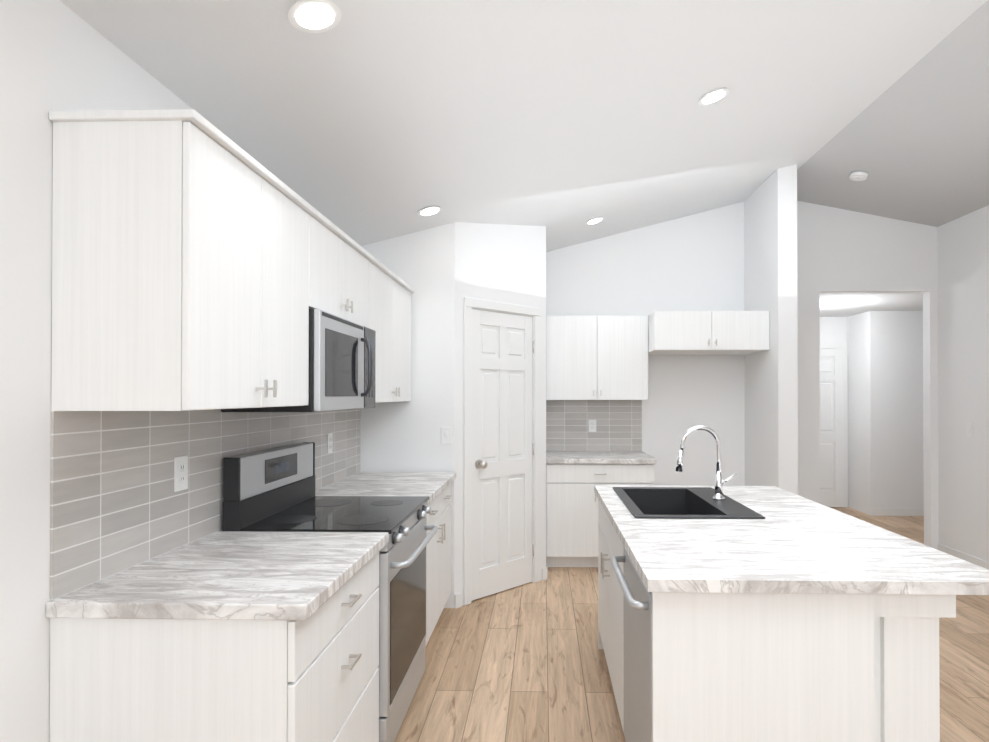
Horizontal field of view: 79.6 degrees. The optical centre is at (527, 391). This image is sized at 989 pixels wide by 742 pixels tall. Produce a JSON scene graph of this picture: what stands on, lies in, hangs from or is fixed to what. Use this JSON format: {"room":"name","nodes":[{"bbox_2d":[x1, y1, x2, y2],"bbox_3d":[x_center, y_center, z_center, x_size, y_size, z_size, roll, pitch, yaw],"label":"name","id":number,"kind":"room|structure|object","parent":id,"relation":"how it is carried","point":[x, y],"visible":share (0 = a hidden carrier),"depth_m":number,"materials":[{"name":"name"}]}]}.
{"room":"kitchen","nodes":[
{"label":"kitchen","id":0,"kind":"room"},
{"bbox_2d":[0,0,988,741],"bbox_3d":[2.125,-0.356,2.286,6.800,3.600,10.930,0,0,2],"label":"wall","id":1,"kind":"structure","parent":0,"point":[918,390],"depth_m":4.84,"materials":[{"name":"white paint"}]},
{"bbox_2d":[49,109,312,410],"bbox_3d":[-1.010,-0.324,1.866,0.349,0.750,0.761,0,0,2],"label":"upper cabinet","id":2,"kind":"object","parent":1,"relation":"attached to","point":[199,262],"depth_m":1.49,"materials":[{"name":"white wood"}]},
{"bbox_2d":[50,409,360,599],"bbox_3d":[-1.159,0.294,2.736,0.007,0.474,2.500,0,0,2],"label":"tile backsplash","id":3,"kind":"structure","parent":1,"relation":"attached to","point":[118,504],"depth_m":1.84,"materials":[{"name":"grey tile"}]},
{"bbox_2d":[174,455,187,491],"bbox_3d":[-1.171,0.277,2.007,0.008,0.116,0.072,0,0,2],"label":"electrical outlet","id":4,"kind":"object","parent":3,"relation":"attached to","point":[180,473],"visible":1,"depth_m":2.00,"materials":[{"name":"white plastic"}]},
{"bbox_2d":[327,433,332,453],"bbox_3d":[-1.132,0.296,3.406,0.008,0.116,0.072,0,0,2],"label":"electrical outlet","id":5,"kind":"object","parent":3,"relation":"attached to","point":[329,442],"visible":1,"depth_m":3.39,"materials":[{"name":"white plastic"}]},
{"bbox_2d":[313,207,368,327],"bbox_3d":[-0.990,-0.506,2.627,0.349,0.375,0.759,0,0,2],"label":"upper cabinet","id":6,"kind":"object","parent":1,"relation":"attached to","point":[340,264],"depth_m":2.56,"materials":[{"name":"white wood"}]},
{"bbox_2d":[221,308,375,411],"bbox_3d":[-0.941,-0.117,2.623,0.432,0.395,0.750,0,0,2],"label":"over-the-range microwave","id":7,"kind":"object","parent":6,"relation":"attached to","point":[342,363],"visible":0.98,"depth_m":2.43,"materials":[{"name":"silver metal"}]},
{"bbox_2d":[369,253,412,402],"bbox_3d":[-0.966,-0.313,3.495,0.349,0.750,0.980,0,0,2],"label":"upper cabinet","id":8,"kind":"object","parent":1,"relation":"attached to","point":[389,295],"depth_m":3.44,"materials":[{"name":"white wood"}]},
{"bbox_2d":[441,427,451,443],"bbox_3d":[-0.544,0.295,3.983,0.072,0.116,0.011,0,0,2],"label":"light switch","id":9,"kind":"object","parent":1,"relation":"attached to","point":[446,435],"visible":1,"depth_m":3.98,"materials":[{"name":"white plastic"}]},
{"bbox_2d":[472,309,531,599],"bbox_3d":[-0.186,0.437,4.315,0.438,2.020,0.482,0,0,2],"label":"pantry door","id":10,"kind":"structure","parent":1,"relation":"in","point":[501,451],"depth_m":4.30,"materials":[{"name":"white wood"}]},
{"bbox_2d":[464,297,540,605],"bbox_3d":[-0.200,0.406,4.339,0.117,2.103,0.756,0,-1,45],"label":"door frame","id":11,"kind":"structure","parent":1,"relation":"attached to","point":[470,304],"depth_m":4.29,"materials":[{"name":"white wood"}]},
{"bbox_2d":[546,400,641,450],"bbox_3d":[0.613,0.313,5.455,0.880,0.474,0.007,0,0,2],"label":"tile backsplash","id":12,"kind":"structure","parent":1,"relation":"attached to","point":[618,425],"depth_m":5.45,"materials":[{"name":"grey tile"}]},
{"bbox_2d":[589,420,595,431],"bbox_3d":[0.601,0.315,5.447,0.072,0.116,0.008,0,0,2],"label":"electrical outlet","id":13,"kind":"object","parent":12,"relation":"attached to","point":[592,425],"visible":1,"depth_m":5.45,"materials":[{"name":"white plastic"}]},
{"bbox_2d":[546,315,647,399],"bbox_3d":[0.608,-0.291,5.269,0.880,0.730,0.385,0,0,2],"label":"upper cabinet","id":14,"kind":"object","parent":1,"relation":"attached to","point":[596,357],"visible":0.98,"depth_m":5.11,"materials":[{"name":"white wood"}]},
{"bbox_2d":[648,311,769,354],"bbox_3d":[1.513,-0.497,5.115,0.934,0.320,0.645,0,0,2],"label":"upper cabinet","id":15,"kind":"object","parent":1,"relation":"attached to","point":[708,332],"visible":0.94,"depth_m":4.83,"materials":[{"name":"white wood"}]},
{"bbox_2d":[820,349,842,506],"bbox_3d":[3.651,0.460,7.587,0.760,2.020,0.030,0,0,2],"label":"hall door","id":16,"kind":"structure","parent":1,"relation":"in","point":[831,427],"depth_m":7.57,"materials":[{"name":"white wood"}]},
{"bbox_2d":[820,343,847,506],"bbox_3d":[3.651,0.430,7.598,0.900,2.100,0.015,0,0,2],"label":"door frame","id":17,"kind":"structure","parent":1,"relation":"attached to","point":[843,346],"depth_m":7.58,"materials":[{"name":"white wood"}]},
{"bbox_2d":[871,508,923,515],"bbox_3d":[4.827,1.431,7.031,1.460,0.090,0.012,0,0,2],"label":"baseboard","id":18,"kind":"structure","parent":1,"relation":"attached to","point":[901,512],"depth_m":7.04,"materials":[{"name":"white wood"}]},
{"bbox_2d":[937,543,988,569],"bbox_3d":[3.608,1.391,1.118,0.012,0.090,8.499,0,0,2],"label":"baseboard","id":19,"kind":"structure","parent":1,"relation":"attached to","point":[982,563],"depth_m":5.03,"materials":[{"name":"white wood"}]},
{"bbox_2d":[60,0,988,316],"bbox_3d":[2.125,-1.446,2.293,6.800,0.950,10.930,0,0,2],"label":"ceiling","id":20,"kind":"structure","parent":0,"point":[364,122],"depth_m":2.84,"materials":[{"name":"white paint"}]},
{"bbox_2d":[288,0,340,32],"bbox_3d":[-0.638,-1.132,1.782,0.151,0.044,0.156,0,0,2],"label":"recessed light","id":21,"kind":"object","parent":20,"relation":"in","point":[314,16],"visible":1,"depth_m":1.78,"materials":[{"name":"white"}]},
{"bbox_2d":[417,206,441,215],"bbox_3d":[-0.601,-1.116,3.661,0.151,0.044,0.156,0,0,2],"label":"recessed light","id":22,"kind":"object","parent":20,"relation":"in","point":[429,210],"visible":0.98,"depth_m":3.65,"materials":[{"name":"white"}]},
{"bbox_2d":[586,217,603,224],"bbox_3d":[0.550,-1.388,4.812,0.151,0.044,0.156,0,0,2],"label":"recessed light","id":23,"kind":"object","parent":20,"relation":"in","point":[594,220],"visible":0.94,"depth_m":4.80,"materials":[{"name":"white"}]},
{"bbox_2d":[698,88,728,105],"bbox_3d":[0.957,-1.514,3.041,0.151,0.044,0.156,0,0,2],"label":"recessed light","id":24,"kind":"object","parent":20,"relation":"in","point":[713,96],"visible":0.96,"depth_m":3.03,"materials":[{"name":"white"}]},
{"bbox_2d":[849,171,867,180],"bbox_3d":[2.619,-1.702,4.678,0.131,0.057,0.132,0,0,2],"label":"smoke detector","id":25,"kind":"object","parent":20,"relation":"attached to","point":[858,175],"visible":1,"depth_m":4.65,"materials":[{"name":"white plastic"}]},
{"bbox_2d":[394,507,988,741],"bbox_3d":[2.125,1.494,2.274,6.800,0.100,10.930,0,0,2],"label":"floor","id":26,"kind":"structure","parent":0,"point":[526,662],"depth_m":3.09,"materials":[{"name":"brown wood"}]},
{"bbox_2d":[50,552,378,741],"bbox_3d":[-0.876,1.003,1.854,0.620,0.876,0.761,0,0,2],"label":"base cabinet","id":27,"kind":"object","parent":26,"relation":"on","point":[234,636],"depth_m":1.48,"materials":[{"name":"white wood"}]},
{"bbox_2d":[46,531,388,623],"bbox_3d":[-0.858,0.545,1.849,0.656,0.040,0.776,0,0,2],"label":"countertop","id":28,"kind":"structure","parent":27,"relation":"on","point":[233,577],"depth_m":1.64,"materials":[{"name":"white stone"}]},
{"bbox_2d":[223,442,437,741],"bbox_3d":[-0.794,0.850,2.613,0.704,1.192,0.750,0,0,2],"label":"range","id":29,"kind":"object","parent":26,"relation":"on","point":[271,490],"visible":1,"depth_m":2.46,"materials":[{"name":"silver"}]},
{"bbox_2d":[425,484,451,644],"bbox_3d":[-0.831,1.014,3.482,0.620,0.876,0.980,0,0,2],"label":"base cabinet","id":30,"kind":"object","parent":26,"relation":"on","point":[438,550],"depth_m":3.48,"materials":[{"name":"white wood"}]},
{"bbox_2d":[315,472,455,503],"bbox_3d":[-0.813,0.556,3.485,0.656,0.040,0.980,0,0,2],"label":"countertop","id":31,"kind":"structure","parent":30,"relation":"on","point":[431,485],"depth_m":3.42,"materials":[{"name":"white stone"}]},
{"bbox_2d":[546,451,655,566],"bbox_3d":[0.611,1.005,5.125,0.892,0.915,0.655,0,0,2],"label":"base cabinet","id":32,"kind":"object","parent":26,"relation":"on","point":[573,478],"visible":0.67,"depth_m":4.84,"materials":[{"name":"white wood"}]},
{"bbox_2d":[611,548,651,741],"bbox_3d":[0.635,1.008,1.997,0.654,0.868,0.590,0,0,2],"label":"dishwasher","id":33,"kind":"object","parent":26,"relation":"on","point":[637,661],"visible":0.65,"depth_m":1.95,"materials":[{"name":"grey metal"}]},
{"bbox_2d":[596,493,955,741],"bbox_3d":[0.792,1.006,2.511,0.890,0.880,1.675,0,0,2],"label":"kitchen island","id":34,"kind":"object","parent":26,"relation":"on","point":[791,617],"depth_m":1.68,"materials":[{"name":"white wood"}]},
{"bbox_2d":[594,485,988,596],"bbox_3d":[0.872,0.548,2.509,1.020,0.036,1.740,0,0,2],"label":"island countertop","id":35,"kind":"structure","parent":34,"relation":"on","point":[804,556],"depth_m":1.88,"materials":[{"name":"white stone"}]},
{"bbox_2d":[613,487,764,518],"bbox_3d":[0.731,0.629,2.863,0.540,0.211,0.800,0,0,2],"label":"sink","id":36,"kind":"object","parent":35,"relation":"in","point":[674,502],"visible":0.4,"depth_m":3.11,"materials":[{"name":"grey"}]},
{"bbox_2d":[676,425,736,499],"bbox_3d":[0.871,0.343,2.881,0.298,0.360,0.056,0,0,2],"label":"faucet","id":37,"kind":"object","parent":35,"relation":"on","point":[720,481],"visible":1,"depth_m":2.87,"materials":[{"name":"silver metal"}]}
]}

